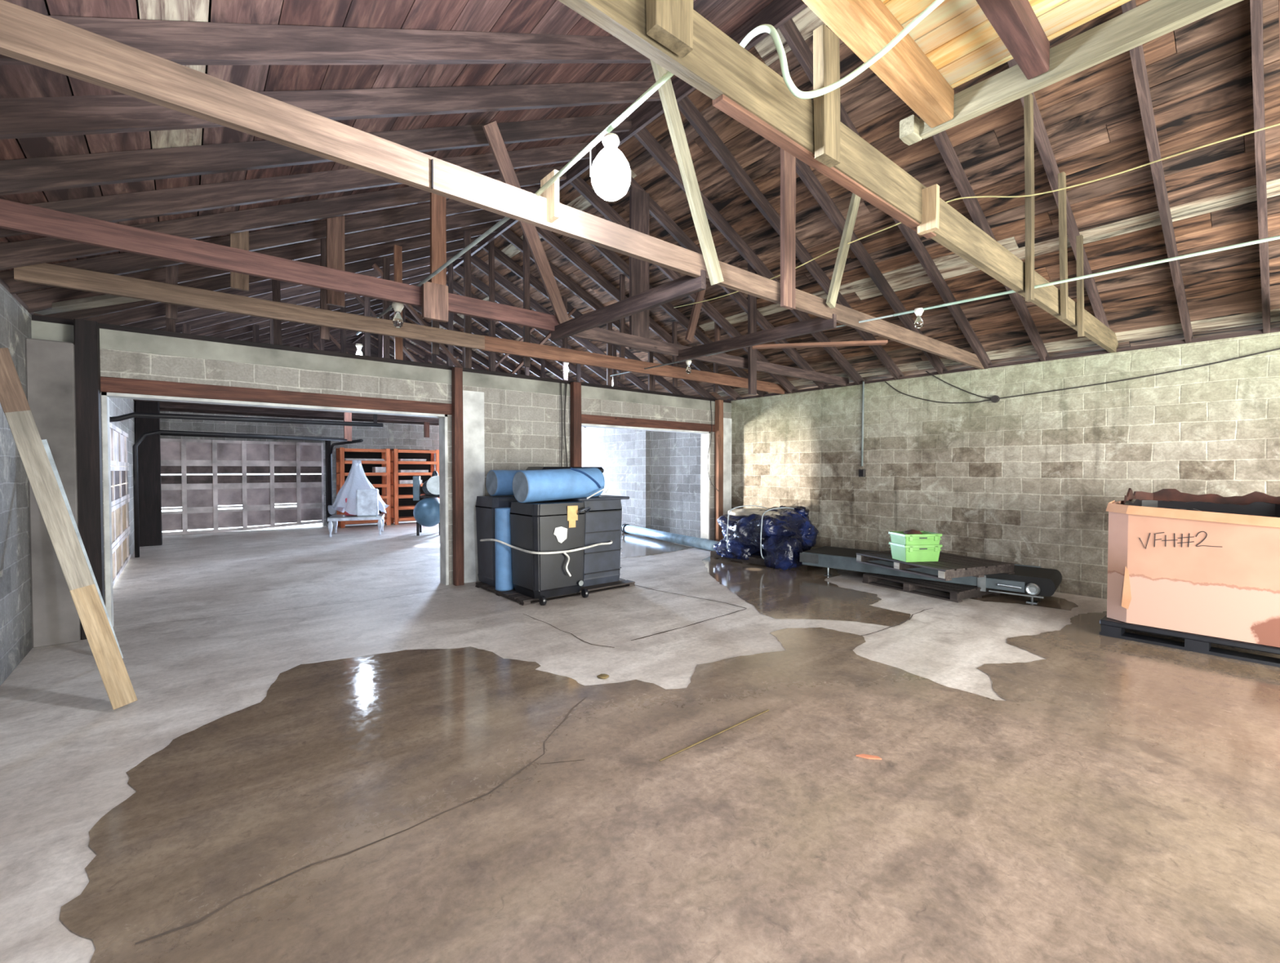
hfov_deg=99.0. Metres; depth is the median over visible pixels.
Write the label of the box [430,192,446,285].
truss web
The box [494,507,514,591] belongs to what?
roll
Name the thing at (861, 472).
wall outlet
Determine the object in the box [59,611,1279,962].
puddle
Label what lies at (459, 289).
rafter
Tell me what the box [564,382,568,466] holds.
hanging cable
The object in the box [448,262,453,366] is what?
truss web
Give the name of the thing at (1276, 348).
cable
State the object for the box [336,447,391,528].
shelving unit
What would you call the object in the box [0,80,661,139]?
rafter
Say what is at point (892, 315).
conduit
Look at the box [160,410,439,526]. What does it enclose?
wall
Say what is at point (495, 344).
joist
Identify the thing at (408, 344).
rafter
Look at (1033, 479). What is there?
wall
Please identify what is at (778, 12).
board
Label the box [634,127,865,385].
rafter
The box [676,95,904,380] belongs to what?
rafter
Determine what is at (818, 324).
board
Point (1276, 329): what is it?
trim
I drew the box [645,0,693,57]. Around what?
board
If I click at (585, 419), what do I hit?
trim
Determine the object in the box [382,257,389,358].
truss web
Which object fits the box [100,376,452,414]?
trim
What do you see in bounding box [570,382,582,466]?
trim
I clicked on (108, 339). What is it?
trim
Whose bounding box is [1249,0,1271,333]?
rafter
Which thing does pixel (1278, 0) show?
joist
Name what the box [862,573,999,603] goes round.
wooden pallet
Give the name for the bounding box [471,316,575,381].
rafter
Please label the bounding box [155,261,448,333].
rafter
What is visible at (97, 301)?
brace
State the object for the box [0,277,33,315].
trim
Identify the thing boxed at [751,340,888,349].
board
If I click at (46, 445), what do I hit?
strip
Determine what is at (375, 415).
hanger
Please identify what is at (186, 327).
truss web
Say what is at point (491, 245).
truss web
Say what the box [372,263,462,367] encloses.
brace
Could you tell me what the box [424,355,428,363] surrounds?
truss web
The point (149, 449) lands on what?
column
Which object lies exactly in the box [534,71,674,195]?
conduit
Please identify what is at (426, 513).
air compressor
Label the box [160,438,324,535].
door
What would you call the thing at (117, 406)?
wall
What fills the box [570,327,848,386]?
joist
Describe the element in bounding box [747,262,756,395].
truss web
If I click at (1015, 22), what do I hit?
joist
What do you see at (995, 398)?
junction box
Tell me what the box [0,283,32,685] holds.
wall
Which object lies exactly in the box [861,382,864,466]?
conduit
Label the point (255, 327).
truss web
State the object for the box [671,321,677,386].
truss web
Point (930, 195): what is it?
block
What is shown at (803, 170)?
rafter
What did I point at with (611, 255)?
rafter
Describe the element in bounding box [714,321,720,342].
truss web
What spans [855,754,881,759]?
chip
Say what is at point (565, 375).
truss web
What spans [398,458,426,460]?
board
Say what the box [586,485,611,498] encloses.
rope
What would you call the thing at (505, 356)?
brace
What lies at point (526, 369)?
truss web
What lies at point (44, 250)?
rafter
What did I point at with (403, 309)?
truss web
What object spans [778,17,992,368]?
rafter
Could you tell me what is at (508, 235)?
rafter
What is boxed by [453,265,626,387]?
rafter
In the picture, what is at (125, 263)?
rafter
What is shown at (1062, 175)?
truss web
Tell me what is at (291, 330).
rafter
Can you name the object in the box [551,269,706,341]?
board
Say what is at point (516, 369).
brace
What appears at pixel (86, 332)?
post
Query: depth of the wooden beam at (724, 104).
2.32 m
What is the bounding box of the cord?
[674,123,1279,307]
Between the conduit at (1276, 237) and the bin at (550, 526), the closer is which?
the conduit at (1276, 237)
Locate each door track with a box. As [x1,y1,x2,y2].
[109,412,382,427]
[132,430,346,557]
[328,439,363,516]
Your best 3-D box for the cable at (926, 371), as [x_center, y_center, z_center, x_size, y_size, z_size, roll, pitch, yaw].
[4.381,-1.329,7.493,0.014,0.498,0.898,-1,2,-40]
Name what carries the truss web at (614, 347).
attached to the joist
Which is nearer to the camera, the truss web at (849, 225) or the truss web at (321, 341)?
the truss web at (849, 225)
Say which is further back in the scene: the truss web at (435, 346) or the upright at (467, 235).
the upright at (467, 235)
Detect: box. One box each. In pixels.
[991,395,999,403]
[1106,488,1279,647]
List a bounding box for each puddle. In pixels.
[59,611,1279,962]
[620,532,694,558]
[702,556,910,626]
[948,590,1078,610]
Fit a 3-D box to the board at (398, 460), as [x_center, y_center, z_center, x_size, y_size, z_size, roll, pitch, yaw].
[-6.444,-0.585,15.413,0.700,0.030,0.300,-1,2,-41]
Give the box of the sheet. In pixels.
[384,448,429,450]
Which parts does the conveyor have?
plate, frame, frame, frame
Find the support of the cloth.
on the work table
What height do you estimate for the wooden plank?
2.293 m
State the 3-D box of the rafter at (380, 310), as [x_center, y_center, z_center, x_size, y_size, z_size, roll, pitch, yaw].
[-7.264,-2.648,10.390,4.998,2.457,0.049,-1,2,-40]
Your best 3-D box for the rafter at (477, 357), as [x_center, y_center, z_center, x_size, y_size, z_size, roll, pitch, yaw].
[-3.375,-2.675,13.640,5.187,2.544,0.054,-1,2,-40]
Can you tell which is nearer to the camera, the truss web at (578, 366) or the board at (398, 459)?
the truss web at (578, 366)
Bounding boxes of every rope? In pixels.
[480,538,612,554]
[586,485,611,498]
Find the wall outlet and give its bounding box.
[858,469,865,476]
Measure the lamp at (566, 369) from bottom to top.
0.187 m
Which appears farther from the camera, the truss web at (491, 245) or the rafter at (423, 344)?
the rafter at (423, 344)
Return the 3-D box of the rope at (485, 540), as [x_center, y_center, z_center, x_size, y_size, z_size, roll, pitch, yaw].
[-0.977,0.737,6.859,1.650,0.122,1.250,-1,2,-40]
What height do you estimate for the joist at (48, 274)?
0.154 m
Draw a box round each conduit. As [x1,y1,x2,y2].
[355,216,510,335]
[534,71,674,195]
[609,314,893,376]
[739,0,944,99]
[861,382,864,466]
[893,235,1279,316]
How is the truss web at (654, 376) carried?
attached to the joist
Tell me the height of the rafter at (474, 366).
2.547 m
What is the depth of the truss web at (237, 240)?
4.72 m
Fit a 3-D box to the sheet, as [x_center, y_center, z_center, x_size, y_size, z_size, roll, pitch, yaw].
[-6.575,-0.894,15.341,1.200,0.020,0.300,-1,2,-40]
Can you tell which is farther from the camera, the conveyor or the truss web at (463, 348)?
the truss web at (463, 348)
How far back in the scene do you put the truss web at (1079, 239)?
5.02 m
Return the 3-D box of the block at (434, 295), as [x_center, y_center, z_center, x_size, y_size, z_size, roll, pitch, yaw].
[-1.677,-1.469,4.472,0.200,0.290,0.050,-1,2,-40]
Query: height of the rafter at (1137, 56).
2.407 m
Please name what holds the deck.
on the joist
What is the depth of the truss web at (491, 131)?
4.75 m
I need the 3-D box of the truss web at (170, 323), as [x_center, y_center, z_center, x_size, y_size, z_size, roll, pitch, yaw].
[-5.156,-1.716,6.004,0.080,0.478,0.035,-1,1,-40]
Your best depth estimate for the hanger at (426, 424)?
15.38 m
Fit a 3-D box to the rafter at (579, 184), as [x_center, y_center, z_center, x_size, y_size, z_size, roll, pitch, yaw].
[0.986,-2.626,8.196,4.897,2.416,0.047,-1,2,-40]
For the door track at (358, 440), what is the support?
attached to the column at (327, 443)
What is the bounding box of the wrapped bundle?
[713,505,818,570]
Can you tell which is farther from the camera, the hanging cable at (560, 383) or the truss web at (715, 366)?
the truss web at (715, 366)
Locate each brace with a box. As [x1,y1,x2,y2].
[33,294,144,315]
[306,336,319,350]
[329,333,347,353]
[353,294,417,362]
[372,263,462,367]
[495,328,534,368]
[510,307,576,373]
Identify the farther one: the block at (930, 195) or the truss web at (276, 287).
the truss web at (276, 287)
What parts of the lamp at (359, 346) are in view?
bulb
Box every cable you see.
[560,382,562,466]
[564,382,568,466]
[706,400,719,491]
[884,348,1279,403]
[925,370,991,399]
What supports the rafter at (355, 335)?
attached to the ceiling
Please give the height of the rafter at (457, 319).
2.548 m
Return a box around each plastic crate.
[888,531,942,545]
[888,542,942,562]
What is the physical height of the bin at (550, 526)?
1.117 m
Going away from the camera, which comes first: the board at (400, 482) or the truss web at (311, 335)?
the truss web at (311, 335)
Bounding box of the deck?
[880,0,1130,88]
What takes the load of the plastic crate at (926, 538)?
on the plastic crate at (929, 553)
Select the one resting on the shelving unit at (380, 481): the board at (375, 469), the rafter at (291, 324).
the board at (375, 469)
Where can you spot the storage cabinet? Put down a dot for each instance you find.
(603, 521)
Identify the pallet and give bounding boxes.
[475,578,635,605]
[710,550,807,569]
[856,551,1014,581]
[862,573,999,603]
[1099,614,1279,667]
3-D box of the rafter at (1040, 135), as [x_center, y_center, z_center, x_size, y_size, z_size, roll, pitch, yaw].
[3.755,-2.557,4.883,4.898,2.414,0.049,-1,2,-40]
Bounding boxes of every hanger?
[343,412,351,441]
[373,413,377,422]
[423,422,429,437]
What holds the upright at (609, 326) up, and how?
on the wall at (522, 430)
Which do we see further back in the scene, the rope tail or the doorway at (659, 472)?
the doorway at (659, 472)
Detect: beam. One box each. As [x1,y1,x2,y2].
[712,93,936,238]
[919,0,1242,139]
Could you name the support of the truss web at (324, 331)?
attached to the ceiling
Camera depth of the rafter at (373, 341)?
14.86 m
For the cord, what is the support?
attached to the truss web at (849, 225)
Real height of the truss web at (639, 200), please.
1.768 m
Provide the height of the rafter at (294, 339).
2.467 m
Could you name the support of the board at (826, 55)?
attached to the joist at (717, 65)
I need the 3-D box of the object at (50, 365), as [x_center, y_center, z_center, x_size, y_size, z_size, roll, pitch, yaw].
[-5.086,0.100,4.756,0.281,2.600,0.276,-1,2,-40]
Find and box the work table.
[327,513,384,537]
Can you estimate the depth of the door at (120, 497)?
7.89 m
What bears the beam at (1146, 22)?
attached to the joist at (865, 27)
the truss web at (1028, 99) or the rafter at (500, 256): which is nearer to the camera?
the truss web at (1028, 99)
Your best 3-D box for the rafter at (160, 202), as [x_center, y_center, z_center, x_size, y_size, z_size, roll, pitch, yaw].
[-2.397,-2.525,4.567,4.998,2.462,0.052,-1,2,-40]
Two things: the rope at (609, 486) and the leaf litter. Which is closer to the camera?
the leaf litter
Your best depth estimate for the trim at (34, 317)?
6.20 m
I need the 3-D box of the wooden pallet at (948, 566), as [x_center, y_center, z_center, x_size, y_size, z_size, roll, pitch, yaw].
[3.521,0.986,6.624,1.096,0.115,1.307,0,1,-22]
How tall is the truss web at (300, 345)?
1.508 m
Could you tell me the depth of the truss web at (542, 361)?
11.90 m
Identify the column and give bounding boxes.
[134,400,162,546]
[324,440,330,527]
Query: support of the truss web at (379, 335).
attached to the joist at (133, 399)
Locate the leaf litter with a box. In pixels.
[596,674,608,679]
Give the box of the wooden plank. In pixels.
[0,347,137,710]
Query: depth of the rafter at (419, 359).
14.59 m
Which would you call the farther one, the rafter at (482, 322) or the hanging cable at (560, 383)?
the rafter at (482, 322)
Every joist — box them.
[0,0,984,369]
[0,198,558,331]
[13,262,484,350]
[133,399,439,418]
[145,400,439,422]
[481,335,786,394]
[558,0,1118,352]
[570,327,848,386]
[802,0,954,128]
[976,0,1049,79]
[1278,0,1279,44]
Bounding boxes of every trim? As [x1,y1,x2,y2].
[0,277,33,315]
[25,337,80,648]
[31,314,730,403]
[31,320,731,413]
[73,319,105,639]
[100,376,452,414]
[101,391,710,627]
[451,367,464,586]
[462,390,484,582]
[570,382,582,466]
[581,413,715,431]
[714,400,723,542]
[723,417,731,538]
[727,327,1279,400]
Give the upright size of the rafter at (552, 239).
2.419 m
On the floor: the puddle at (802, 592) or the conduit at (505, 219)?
the puddle at (802, 592)
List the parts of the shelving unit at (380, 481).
panel, shelf rail, shelf rail, shelf rail, shelf rail, shelf rail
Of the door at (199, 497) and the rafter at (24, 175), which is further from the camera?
the door at (199, 497)
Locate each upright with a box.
[393,244,403,359]
[463,231,471,368]
[606,322,612,386]
[648,351,653,391]
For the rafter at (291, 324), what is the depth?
9.61 m
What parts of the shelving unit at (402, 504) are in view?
shelf, shelf, shelf rail, shelf rail, shelf rail, shelf rail, panel, shelf rail, shelf rail, shelf rail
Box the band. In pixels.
[431,159,433,189]
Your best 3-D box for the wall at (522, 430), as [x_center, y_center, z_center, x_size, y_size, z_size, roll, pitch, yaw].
[-1.672,-0.092,7.931,9.596,2.850,0.200,-1,2,-40]
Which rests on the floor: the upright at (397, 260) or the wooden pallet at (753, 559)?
the wooden pallet at (753, 559)
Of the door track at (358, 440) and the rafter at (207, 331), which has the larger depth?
the door track at (358, 440)
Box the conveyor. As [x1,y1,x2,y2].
[800,546,1062,604]
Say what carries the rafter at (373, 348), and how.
attached to the ceiling
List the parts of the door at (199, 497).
panel, panel, panel, panel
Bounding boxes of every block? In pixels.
[421,281,448,322]
[540,168,559,222]
[899,114,922,145]
[916,183,939,235]
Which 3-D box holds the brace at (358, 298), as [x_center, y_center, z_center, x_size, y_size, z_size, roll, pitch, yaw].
[-3.916,-2.265,8.775,1.325,1.385,0.090,-1,2,-40]
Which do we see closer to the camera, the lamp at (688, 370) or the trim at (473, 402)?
the lamp at (688, 370)
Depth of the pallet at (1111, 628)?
4.51 m
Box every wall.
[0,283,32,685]
[99,348,731,607]
[109,397,135,556]
[160,342,439,425]
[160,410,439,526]
[730,331,1279,599]
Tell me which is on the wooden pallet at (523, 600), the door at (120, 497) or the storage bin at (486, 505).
the storage bin at (486, 505)
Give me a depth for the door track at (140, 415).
7.34 m
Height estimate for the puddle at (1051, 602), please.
0.001 m
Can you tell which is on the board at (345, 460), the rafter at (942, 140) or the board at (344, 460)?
the board at (344, 460)
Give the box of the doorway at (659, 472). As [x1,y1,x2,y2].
[581,426,700,537]
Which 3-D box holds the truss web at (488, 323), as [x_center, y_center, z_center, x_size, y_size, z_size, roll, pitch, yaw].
[-3.040,-2.403,11.146,0.080,1.636,0.035,-1,2,-40]
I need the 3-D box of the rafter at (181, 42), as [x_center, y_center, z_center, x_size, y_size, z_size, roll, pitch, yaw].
[-1.205,-2.497,3.139,5.000,2.457,0.049,-1,2,-40]
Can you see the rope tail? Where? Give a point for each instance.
(564, 553)
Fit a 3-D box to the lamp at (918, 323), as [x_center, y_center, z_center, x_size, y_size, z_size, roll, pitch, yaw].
[2.437,-1.424,4.775,0.080,0.170,0.080,-1,2,-40]
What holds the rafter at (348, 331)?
attached to the ceiling
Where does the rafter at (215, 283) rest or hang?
attached to the ceiling
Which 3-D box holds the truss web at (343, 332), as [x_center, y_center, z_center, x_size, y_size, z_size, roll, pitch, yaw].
[-5.110,-2.314,9.419,0.081,1.532,0.036,-1,2,-40]
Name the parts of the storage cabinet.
lid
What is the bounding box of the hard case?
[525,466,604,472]
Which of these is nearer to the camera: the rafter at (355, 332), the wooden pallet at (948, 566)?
the wooden pallet at (948, 566)
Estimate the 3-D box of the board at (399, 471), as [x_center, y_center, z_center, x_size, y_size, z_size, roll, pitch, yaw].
[-6.410,-0.290,15.440,0.750,0.070,0.300,-1,2,-40]
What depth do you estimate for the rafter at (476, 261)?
9.84 m
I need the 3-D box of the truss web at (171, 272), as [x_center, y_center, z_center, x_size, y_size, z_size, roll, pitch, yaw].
[-4.174,-1.697,4.870,0.080,0.490,0.035,0,1,-40]
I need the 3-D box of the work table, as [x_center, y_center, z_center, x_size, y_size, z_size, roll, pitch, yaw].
[-6.597,1.012,12.755,1.100,0.440,0.900,0,1,-22]
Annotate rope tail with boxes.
[563,551,571,577]
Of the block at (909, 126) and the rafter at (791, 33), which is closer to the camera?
the block at (909, 126)
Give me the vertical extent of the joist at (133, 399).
0.142 m
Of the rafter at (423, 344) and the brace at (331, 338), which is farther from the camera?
the rafter at (423, 344)
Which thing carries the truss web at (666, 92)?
attached to the joist at (28, 36)
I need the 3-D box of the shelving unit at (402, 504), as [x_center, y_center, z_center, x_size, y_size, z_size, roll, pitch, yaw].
[-6.388,0.134,15.512,1.241,2.080,0.510,-1,2,-40]
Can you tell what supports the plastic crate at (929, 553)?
on the wooden pallet at (948, 566)
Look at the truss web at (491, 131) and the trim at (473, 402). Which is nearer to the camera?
the truss web at (491, 131)
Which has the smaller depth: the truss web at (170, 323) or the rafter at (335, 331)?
the truss web at (170, 323)
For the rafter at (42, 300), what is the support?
attached to the ceiling
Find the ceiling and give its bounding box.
[0,0,1279,399]
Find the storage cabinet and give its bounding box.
[558,494,629,586]
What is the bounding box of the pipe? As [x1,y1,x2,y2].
[621,524,718,551]
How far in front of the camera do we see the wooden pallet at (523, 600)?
6.63 m
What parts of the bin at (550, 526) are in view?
handle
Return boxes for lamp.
[355,343,362,355]
[391,302,404,328]
[564,362,568,373]
[589,133,631,200]
[685,360,691,373]
[914,307,923,328]
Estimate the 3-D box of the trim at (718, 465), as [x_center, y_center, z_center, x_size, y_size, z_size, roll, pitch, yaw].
[1.497,-0.128,10.358,0.130,2.820,0.100,-1,2,-40]
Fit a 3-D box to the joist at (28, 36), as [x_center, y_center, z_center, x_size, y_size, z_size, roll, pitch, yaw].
[1.063,-1.518,4.364,9.359,0.161,0.055,-1,2,-40]
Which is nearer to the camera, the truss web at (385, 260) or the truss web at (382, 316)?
the truss web at (385, 260)
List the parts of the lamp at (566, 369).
bulb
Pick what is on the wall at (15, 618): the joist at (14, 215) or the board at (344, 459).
the joist at (14, 215)
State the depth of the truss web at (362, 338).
14.34 m
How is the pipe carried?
on the floor
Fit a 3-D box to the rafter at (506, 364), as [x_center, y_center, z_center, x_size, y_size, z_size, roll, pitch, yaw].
[-2.967,-2.663,13.152,5.186,2.546,0.050,-1,2,-40]
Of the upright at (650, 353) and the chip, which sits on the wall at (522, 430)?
the upright at (650, 353)
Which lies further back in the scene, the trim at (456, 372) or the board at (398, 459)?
the board at (398, 459)
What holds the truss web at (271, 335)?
attached to the joist
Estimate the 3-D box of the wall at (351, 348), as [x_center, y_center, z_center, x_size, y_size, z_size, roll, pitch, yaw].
[-7.825,-2.828,15.162,10.096,2.319,0.050,-1,2,-40]
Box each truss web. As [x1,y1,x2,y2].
[165,264,177,319]
[165,318,175,332]
[182,323,191,333]
[230,231,248,291]
[253,324,258,342]
[269,318,273,344]
[271,280,281,345]
[298,343,303,347]
[308,333,313,349]
[318,325,324,350]
[320,237,329,340]
[326,215,345,307]
[340,306,346,353]
[360,336,364,355]
[364,296,370,355]
[377,334,381,357]
[380,315,382,357]
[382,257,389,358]
[402,305,404,360]
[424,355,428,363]
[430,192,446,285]
[431,320,436,364]
[431,320,439,355]
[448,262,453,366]
[462,346,464,368]
[481,120,569,324]
[488,240,495,371]
[488,323,489,370]
[523,233,530,367]
[524,366,529,375]
[540,359,545,377]
[561,296,568,380]
[576,364,581,382]
[612,344,617,386]
[619,274,625,379]
[629,186,649,352]
[650,59,724,285]
[653,375,655,391]
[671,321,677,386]
[684,284,706,343]
[713,363,718,392]
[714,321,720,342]
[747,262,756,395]
[780,147,795,310]
[826,192,860,308]
[1023,93,1034,302]
[1057,171,1068,319]
[1075,235,1084,337]
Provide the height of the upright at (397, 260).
1.458 m
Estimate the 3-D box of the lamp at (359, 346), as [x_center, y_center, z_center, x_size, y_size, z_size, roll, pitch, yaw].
[-3.703,-1.718,7.205,0.088,0.187,0.088,-1,2,-40]
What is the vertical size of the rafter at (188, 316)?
2.461 m
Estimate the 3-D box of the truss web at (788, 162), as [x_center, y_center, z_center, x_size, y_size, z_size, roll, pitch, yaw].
[1.180,-2.149,4.358,0.154,1.512,0.044,-2,2,-40]
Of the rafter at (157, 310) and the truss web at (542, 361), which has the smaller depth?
the rafter at (157, 310)
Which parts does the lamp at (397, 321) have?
bulb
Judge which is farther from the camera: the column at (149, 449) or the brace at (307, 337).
the brace at (307, 337)
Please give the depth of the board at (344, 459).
14.49 m
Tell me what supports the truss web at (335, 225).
attached to the ceiling
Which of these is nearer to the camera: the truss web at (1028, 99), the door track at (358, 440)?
the truss web at (1028, 99)
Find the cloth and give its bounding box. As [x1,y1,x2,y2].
[328,460,389,516]
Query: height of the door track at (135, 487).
2.170 m
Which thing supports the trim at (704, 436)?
attached to the wall at (522, 430)
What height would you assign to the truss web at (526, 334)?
2.148 m
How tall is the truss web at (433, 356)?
2.178 m
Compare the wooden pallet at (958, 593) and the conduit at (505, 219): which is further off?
the wooden pallet at (958, 593)
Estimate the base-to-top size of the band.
0.135 m
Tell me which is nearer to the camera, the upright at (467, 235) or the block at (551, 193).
the block at (551, 193)
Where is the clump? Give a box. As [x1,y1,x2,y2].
[902,529,921,534]
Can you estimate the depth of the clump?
6.42 m
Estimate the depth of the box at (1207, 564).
4.54 m
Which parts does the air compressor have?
leg, tank, mounting plate, motor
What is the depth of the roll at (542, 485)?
6.35 m
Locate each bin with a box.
[475,495,518,586]
[509,500,591,605]
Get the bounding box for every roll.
[485,470,520,496]
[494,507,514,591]
[512,467,604,502]
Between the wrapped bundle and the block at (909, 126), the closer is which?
the block at (909, 126)
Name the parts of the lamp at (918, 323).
bulb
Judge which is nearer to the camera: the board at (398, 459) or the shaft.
the shaft
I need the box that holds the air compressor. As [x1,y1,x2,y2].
[413,471,439,536]
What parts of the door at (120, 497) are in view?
panel, panel, panel, panel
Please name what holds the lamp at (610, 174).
attached to the conduit at (668, 75)
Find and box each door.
[109,422,130,586]
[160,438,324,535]
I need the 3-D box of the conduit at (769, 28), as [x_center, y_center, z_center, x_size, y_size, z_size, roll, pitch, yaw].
[0.804,-1.680,2.055,0.923,0.509,0.266,0,1,6]
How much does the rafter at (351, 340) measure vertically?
2.460 m
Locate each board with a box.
[344,458,383,459]
[344,459,384,460]
[345,459,384,461]
[351,0,807,343]
[372,466,386,472]
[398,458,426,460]
[398,460,426,461]
[398,470,428,472]
[398,480,422,484]
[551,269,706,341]
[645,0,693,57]
[676,314,836,361]
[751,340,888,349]
[813,23,839,167]
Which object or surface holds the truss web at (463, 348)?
attached to the joist
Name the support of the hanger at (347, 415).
attached to the door track at (135, 487)
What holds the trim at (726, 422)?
attached to the wall at (522, 430)
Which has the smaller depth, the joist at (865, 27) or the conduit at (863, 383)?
the joist at (865, 27)
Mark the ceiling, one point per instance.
(1199, 72)
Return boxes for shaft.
[160,433,318,440]
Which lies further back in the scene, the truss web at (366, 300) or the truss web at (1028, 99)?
the truss web at (366, 300)
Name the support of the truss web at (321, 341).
attached to the joist
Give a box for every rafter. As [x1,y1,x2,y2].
[0,15,650,65]
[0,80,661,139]
[0,113,631,195]
[0,142,595,237]
[0,165,566,270]
[0,186,540,293]
[17,209,505,312]
[33,221,497,319]
[81,236,479,325]
[123,249,463,329]
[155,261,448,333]
[191,273,430,336]
[206,281,421,338]
[225,298,390,340]
[242,301,392,342]
[258,306,394,343]
[281,313,380,345]
[282,328,348,346]
[291,329,355,347]
[303,331,363,348]
[313,334,359,349]
[324,338,353,349]
[355,338,394,359]
[370,333,430,363]
[370,336,411,361]
[389,313,487,370]
[389,336,446,365]
[404,307,586,427]
[408,338,462,366]
[411,305,524,375]
[446,275,600,384]
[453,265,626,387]
[453,312,552,378]
[471,254,648,390]
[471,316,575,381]
[482,244,684,395]
[500,228,716,399]
[535,226,742,400]
[559,201,768,397]
[569,175,797,393]
[627,175,829,389]
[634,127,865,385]
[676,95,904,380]
[777,146,947,374]
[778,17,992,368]
[932,130,1049,361]
[1007,58,1109,353]
[1120,0,1193,342]
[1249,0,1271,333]
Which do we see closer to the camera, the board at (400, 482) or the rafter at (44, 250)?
the rafter at (44, 250)
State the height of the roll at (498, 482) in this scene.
0.330 m
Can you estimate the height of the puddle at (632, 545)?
0.001 m
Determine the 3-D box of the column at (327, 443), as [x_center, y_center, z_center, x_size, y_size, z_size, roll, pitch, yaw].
[-8.264,0.046,14.496,0.101,2.300,0.202,-1,2,-40]
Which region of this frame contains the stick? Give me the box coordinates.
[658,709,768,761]
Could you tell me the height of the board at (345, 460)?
0.018 m
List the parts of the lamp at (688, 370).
bulb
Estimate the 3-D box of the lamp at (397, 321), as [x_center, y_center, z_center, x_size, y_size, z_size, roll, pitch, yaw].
[-2.176,-1.493,4.914,0.104,0.221,0.104,-1,2,-40]
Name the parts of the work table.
leg, leg, frame, leg, leg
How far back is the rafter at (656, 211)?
7.19 m
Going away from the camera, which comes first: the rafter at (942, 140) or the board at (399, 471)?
the rafter at (942, 140)
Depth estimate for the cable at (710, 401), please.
10.23 m
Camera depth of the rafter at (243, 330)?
8.81 m
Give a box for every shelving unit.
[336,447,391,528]
[390,448,439,524]
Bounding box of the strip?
[41,439,123,658]
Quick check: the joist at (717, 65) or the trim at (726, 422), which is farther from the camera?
the trim at (726, 422)
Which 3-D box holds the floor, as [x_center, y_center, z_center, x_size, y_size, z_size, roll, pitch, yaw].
[-1.320,1.417,7.464,10.096,0.154,20.700,-1,2,-40]
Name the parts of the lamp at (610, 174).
pull chain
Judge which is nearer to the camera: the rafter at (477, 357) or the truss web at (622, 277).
the truss web at (622, 277)

